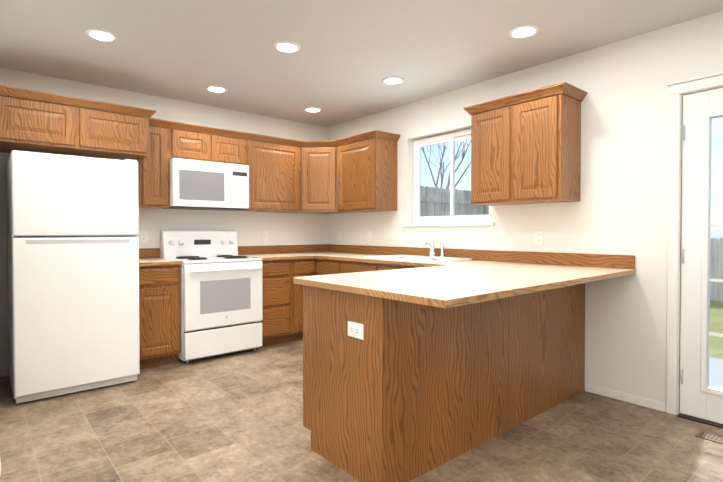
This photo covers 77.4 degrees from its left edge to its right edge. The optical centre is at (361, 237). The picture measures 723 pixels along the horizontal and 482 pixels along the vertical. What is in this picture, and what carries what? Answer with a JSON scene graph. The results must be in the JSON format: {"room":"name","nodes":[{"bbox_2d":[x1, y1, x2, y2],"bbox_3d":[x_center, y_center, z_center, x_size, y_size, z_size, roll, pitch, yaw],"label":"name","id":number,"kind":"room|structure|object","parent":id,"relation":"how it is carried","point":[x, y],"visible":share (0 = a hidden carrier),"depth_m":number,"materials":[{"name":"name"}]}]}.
{"room":"kitchen","nodes":[
{"label":"kitchen","id":0,"kind":"room"},
{"bbox_2d":[0,67,327,376],"bbox_3d":[-2.820,-0.128,3.828,6.150,2.500,0.150,-1,1,-40],"label":"wall","id":1,"kind":"structure","parent":0,"point":[292,228],"depth_m":4.64,"materials":[{"name":"paint"}]},
{"bbox_2d":[140,231,147,242],"bbox_3d":[-2.094,-0.011,4.342,0.072,0.115,0.009,-1,1,-40],"label":"electrical outlet plate","id":2,"kind":"object","parent":1,"relation":"attached to","point":[143,236],"visible":1,"depth_m":4.34,"materials":[{"name":"white plastic"}]},
{"bbox_2d":[132,117,171,208],"bbox_3d":[-1.969,-0.682,4.228,0.234,0.794,0.326,-1,1,-40],"label":"upper cabinet","id":3,"kind":"object","parent":1,"relation":"attached to","point":[151,137],"depth_m":4.09,"materials":[{"name":"brown wood"}]},
{"bbox_2d":[172,121,211,161],"bbox_3d":[-1.734,-0.685,4.427,0.382,0.794,0.326,-1,1,-40],"label":"upper cabinet","id":4,"kind":"object","parent":1,"relation":"attached to","point":[189,141],"depth_m":4.31,"materials":[{"name":"brown wood"}]},
{"bbox_2d":[162,158,248,210],"bbox_3d":[-1.565,-0.514,4.525,0.754,0.452,0.398,-1,1,-40],"label":"microwave","id":5,"kind":"object","parent":4,"relation":"attached to","point":[200,185],"visible":0.98,"depth_m":4.35,"materials":[{"name":"white metal"}]},
{"bbox_2d":[212,127,247,211],"bbox_3d":[-1.443,-0.688,4.675,0.383,0.794,0.326,-1,1,-40],"label":"upper cabinet","id":6,"kind":"object","parent":1,"relation":"attached to","point":[228,146],"depth_m":4.55,"materials":[{"name":"brown wood"}]},
{"bbox_2d":[263,231,267,240],"bbox_3d":[-1.103,-0.023,5.184,0.072,0.115,0.009,-1,1,-40],"label":"electrical outlet plate","id":7,"kind":"object","parent":1,"relation":"attached to","point":[265,235],"visible":1,"depth_m":5.18,"materials":[{"name":"white plastic"}]},
{"bbox_2d":[248,133,299,212],"bbox_3d":[-1.050,-0.693,5.009,0.649,0.794,0.326,-1,1,-40],"label":"upper cabinet","id":8,"kind":"object","parent":1,"relation":"attached to","point":[273,162],"depth_m":4.88,"materials":[{"name":"brown wood"}]},
{"bbox_2d":[300,140,335,212],"bbox_3d":[-0.482,-0.704,5.099,0.279,0.774,0.279,-1,1,-40],"label":"upper cabinet","id":9,"kind":"object","parent":1,"relation":"attached to","point":[317,158],"depth_m":5.09,"materials":[{"name":"brown wood"}]},
{"bbox_2d":[0,340,722,481],"bbox_3d":[-0.900,1.177,1.705,6.300,0.050,5.900,-1,1,-40],"label":"floor","id":10,"kind":"structure","parent":0,"point":[235,418],"depth_m":2.56,"materials":[{"name":"tile"}]},
{"bbox_2d":[6,150,139,403],"bbox_3d":[-2.289,0.261,3.566,0.775,1.729,0.847,-1,1,-40],"label":"refrigerator","id":11,"kind":"object","parent":10,"relation":"on","point":[72,226],"visible":1,"depth_m":3.22,"materials":[{"name":"white metal"}]},
{"bbox_2d":[139,265,180,368],"bbox_3d":[-1.941,0.674,4.081,0.402,0.888,0.616,-1,1,-40],"label":"base cabinet","id":12,"kind":"object","parent":10,"relation":"on","point":[159,316],"visible":0.69,"depth_m":3.87,"materials":[{"name":"brown wood"}]},
{"bbox_2d":[139,248,181,265],"bbox_3d":[-1.931,0.167,4.063,0.402,0.125,0.647,-1,1,-40],"label":"countertop","id":13,"kind":"structure","parent":12,"relation":"on","point":[149,256],"depth_m":4.16,"materials":[{"name":"laminate"}]},
{"bbox_2d":[161,230,262,363],"bbox_3d":[-1.443,0.516,4.396,0.756,1.196,0.713,-1,1,-40],"label":"range","id":14,"kind":"object","parent":10,"relation":"on","point":[221,290],"visible":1,"depth_m":4.21,"materials":[{"name":"white metal"}]},
{"bbox_2d":[299,284,446,481],"bbox_3d":[0.041,0.698,2.392,0.427,0.888,0.659,-1,1,-40],"label":"base cabinet","id":15,"kind":"object","parent":10,"relation":"on","point":[402,391],"depth_m":2.17,"materials":[{"name":"brown wood"}]},
{"bbox_2d":[348,321,363,339],"bbox_3d":[-0.030,0.436,2.133,0.009,0.072,0.115,-1,1,-40],"label":"electrical outlet plate","id":16,"kind":"object","parent":15,"relation":"attached to","point":[355,330],"visible":1,"depth_m":2.12,"materials":[{"name":"white plastic"}]},
{"bbox_2d":[447,300,494,461],"bbox_3d":[0.356,0.694,2.660,0.400,0.888,0.659,-1,1,-40],"label":"peninsula panel","id":17,"kind":"object","parent":10,"relation":"on","point":[470,327],"depth_m":2.42,"materials":[{"name":"brown wood"}]},
{"bbox_2d":[238,245,313,260],"bbox_3d":[-0.957,0.155,4.883,0.617,0.125,0.660,-1,1,-40],"label":"countertop","id":18,"kind":"structure","parent":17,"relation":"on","point":[285,252],"depth_m":5.09,"materials":[{"name":"laminate"}]},
{"bbox_2d":[293,264,605,307],"bbox_3d":[0.491,0.236,2.570,1.410,0.030,1.114,-1,1,-40],"label":"countertop","id":19,"kind":"structure","parent":17,"relation":"on","point":[484,275],"depth_m":2.33,"materials":[{"name":"laminate"}]},
{"bbox_2d":[314,244,635,278],"bbox_3d":[0.480,0.165,4.183,0.665,0.125,3.588,-1,1,-40],"label":"countertop","id":20,"kind":"structure","parent":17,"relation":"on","point":[614,266],"depth_m":3.73,"materials":[{"name":"laminate"}]},
{"bbox_2d":[364,255,471,262],"bbox_3d":[0.505,0.200,4.160,0.530,0.046,0.860,-1,1,-40],"label":"sink basin","id":21,"kind":"object","parent":20,"relation":"in","point":[425,259],"visible":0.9,"depth_m":4.12,"materials":[{"name":"white"}]},
{"bbox_2d":[422,235,444,256],"bbox_3d":[0.673,0.072,4.230,0.170,0.205,0.176,-1,1,-40],"label":"faucet","id":22,"kind":"object","parent":20,"relation":"on","point":[431,244],"visible":1,"depth_m":4.28,"materials":[{"name":"white metal"}]},
{"bbox_2d":[695,430,722,443],"bbox_3d":[2.055,1.137,2.509,0.115,0.006,0.305,-1,1,-40],"label":"floor vent","id":23,"kind":"object","parent":10,"relation":"in","point":[716,438],"visible":1,"depth_m":2.58,"materials":[{"name":"brown"}]},
{"bbox_2d":[0,0,722,127],"bbox_3d":[-0.900,-1.407,1.668,6.300,0.120,5.900,-1,1,-40],"label":"ceiling","id":24,"kind":"structure","parent":0,"point":[343,62],"depth_m":3.17,"materials":[{"name":"paint"}]},
{"bbox_2d":[85,29,117,41],"bbox_3d":[-1.748,-1.361,3.036,0.196,0.011,0.196,-1,1,-40],"label":"recessed light","id":25,"kind":"object","parent":24,"relation":"in","point":[101,35],"visible":1,"depth_m":3.03,"materials":[{"name":"white"}]},
{"bbox_2d":[206,85,226,92],"bbox_3d":[-1.343,-1.377,4.181,0.196,0.011,0.196,-1,1,-40],"label":"recessed light","id":26,"kind":"object","parent":24,"relation":"in","point":[216,89],"visible":0.96,"depth_m":4.17,"materials":[{"name":"white"}]},
{"bbox_2d":[273,41,300,52],"bbox_3d":[-0.533,-1.363,3.228,0.196,0.011,0.196,-1,1,-40],"label":"recessed light","id":27,"kind":"object","parent":24,"relation":"in","point":[286,47],"visible":0.98,"depth_m":3.22,"materials":[{"name":"white"}]},
{"bbox_2d":[304,107,321,111],"bbox_3d":[-0.526,-1.387,4.888,0.196,0.011,0.196,-1,1,-40],"label":"recessed light","id":28,"kind":"object","parent":24,"relation":"in","point":[311,109],"visible":0.96,"depth_m":4.87,"materials":[{"name":"white"}]},
{"bbox_2d":[382,76,403,84],"bbox_3d":[0.277,-1.374,3.943,0.196,0.011,0.196,-1,1,-40],"label":"recessed light","id":29,"kind":"object","parent":24,"relation":"in","point":[393,80],"visible":0.96,"depth_m":3.93,"materials":[{"name":"white"}]},
{"bbox_2d":[508,25,539,37],"bbox_3d":[1.071,-1.360,2.978,0.196,0.011,0.196,-1,1,-40],"label":"recessed light","id":30,"kind":"object","parent":24,"relation":"in","point":[523,31],"visible":1,"depth_m":2.97,"materials":[{"name":"white"}]},
{"bbox_2d":[328,10,722,414],"bbox_3d":[1.442,-0.126,3.679,0.150,2.500,5.900,-1,1,-40],"label":"wall","id":31,"kind":"structure","parent":0,"point":[620,207],"depth_m":3.20,"materials":[{"name":"paint"}]},
{"bbox_2d":[337,231,340,239],"bbox_3d":[-0.281,-0.029,5.582,0.009,0.115,0.072,-1,1,-40],"label":"electrical outlet plate","id":32,"kind":"object","parent":31,"relation":"attached to","point":[338,235],"visible":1,"depth_m":5.58,"materials":[{"name":"white plastic"}]},
{"bbox_2d":[336,130,399,212],"bbox_3d":[0.049,-0.692,4.937,0.326,0.794,0.601,-1,1,-40],"label":"upper cabinet","id":33,"kind":"object","parent":31,"relation":"attached to","point":[355,174],"depth_m":4.74,"materials":[{"name":"brown wood"}]},
{"bbox_2d":[368,231,371,240],"bbox_3d":[0.095,-0.022,5.140,0.009,0.115,0.072,-1,1,-40],"label":"electrical outlet plate","id":34,"kind":"object","parent":31,"relation":"attached to","point":[369,235],"visible":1,"depth_m":5.13,"materials":[{"name":"white plastic"}]},
{"bbox_2d":[398,231,402,241],"bbox_3d":[0.408,-0.017,4.770,0.011,0.115,0.072,-1,1,-40],"label":"electrical outlet plate","id":35,"kind":"object","parent":31,"relation":"attached to","point":[400,236],"visible":1,"depth_m":4.76,"materials":[{"name":"white plastic"}]},
{"bbox_2d":[403,223,494,226],"bbox_3d":[0.820,-0.126,4.331,0.102,0.025,1.090,-1,1,-40],"label":"window sill","id":36,"kind":"structure","parent":31,"relation":"attached to","point":[457,224],"depth_m":4.21,"materials":[{"name":"white paint"}]},
{"bbox_2d":[413,129,490,223],"bbox_3d":[0.882,-0.577,4.378,0.060,0.874,0.976,-1,1,-40],"label":"window","id":37,"kind":"structure","parent":31,"relation":"in","point":[450,138],"depth_m":4.43,"materials":[{"name":"white plastic"}]},
{"bbox_2d":[463,82,587,205],"bbox_3d":[1.245,-0.671,3.510,0.353,0.795,0.842,-1,1,-40],"label":"upper cabinet","id":38,"kind":"object","parent":31,"relation":"attached to","point":[525,147],"visible":1,"depth_m":3.32,"materials":[{"name":"brown wood"}]},
{"bbox_2d":[535,231,543,244],"bbox_3d":[1.413,0.000,3.590,0.009,0.115,0.072,-1,1,-40],"label":"electrical outlet plate","id":39,"kind":"object","parent":31,"relation":"attached to","point":[539,237],"visible":1,"depth_m":3.59,"materials":[{"name":"white plastic"}]},
{"bbox_2d":[586,384,665,411],"bbox_3d":[1.818,1.103,3.130,0.011,0.058,0.506,-1,1,-40],"label":"baseboard","id":40,"kind":"structure","parent":31,"relation":"attached to","point":[640,401],"depth_m":3.11,"materials":[{"name":"white wood"}]},
{"bbox_2d":[666,71,722,414],"bbox_3d":[2.376,0.074,2.562,0.178,2.131,1.081,-1,1,-40],"label":"door frame","id":41,"kind":"structure","parent":31,"relation":"attached to","point":[679,87],"depth_m":2.89,"materials":[{"name":"white wood"}]},
{"bbox_2d":[677,413,722,428],"bbox_3d":[2.373,1.135,2.575,0.185,0.010,0.923,-1,1,-40],"label":"door threshold sill","id":42,"kind":"structure","parent":31,"relation":"attached to","point":[700,420],"depth_m":2.79,"materials":[{"name":"brown metal"}]},
{"bbox_2d":[680,88,722,423],"bbox_3d":[2.332,0.113,2.526,0.120,2.027,0.917,-1,1,-40],"label":"patio door","id":43,"kind":"structure","parent":31,"relation":"in","point":[701,397],"depth_m":2.81,"materials":[{"name":"white plastic"}]},
{"label":"outside","id":44,"kind":"structure","parent":0,"visible":0},
{"bbox_2d":[709,243,722,358],"bbox_3d":[22.486,1.024,25.268,59.840,0.100,80.000,-1,1,-40],"label":"lawn","id":45,"kind":"structure","parent":44,"point":[717,315],"depth_m":6.22,"materials":[{"name":"green plant"}]},
{"bbox_2d":[421,139,470,188],"bbox_3d":[2.979,-2.085,15.456,2.286,6.297,6.397,1,1,32],"label":"tree","id":46,"kind":"object","parent":45,"relation":"on","point":[440,163],"depth_m":13.85,"materials":[{"name":"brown plant"}]},
{"bbox_2d":[420,186,488,216],"bbox_3d":[1.995,0.116,8.938,6.600,2.176,0.150,-1,1,-40],"label":"fence","id":47,"kind":"object","parent":45,"relation":"on","point":[459,200],"depth_m":8.66,"materials":[{"name":"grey wood"}]},
{"bbox_2d":[709,357,722,387],"bbox_3d":[3.441,1.260,3.101,2.080,0.056,3.900,-1,1,-40],"label":"patio","id":48,"kind":"structure","parent":45,"relation":"on","point":[717,361],"depth_m":4.09,"materials":[{"name":"grey concrete"}]},
{"bbox_2d":[710,238,722,301],"bbox_3d":[5.250,0.573,10.603,0.150,1.216,28.000,-1,1,-40],"label":"fence","id":49,"kind":"object","parent":45,"relation":"on","point":[716,292],"depth_m":8.65,"materials":[{"name":"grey wood"}]}
]}

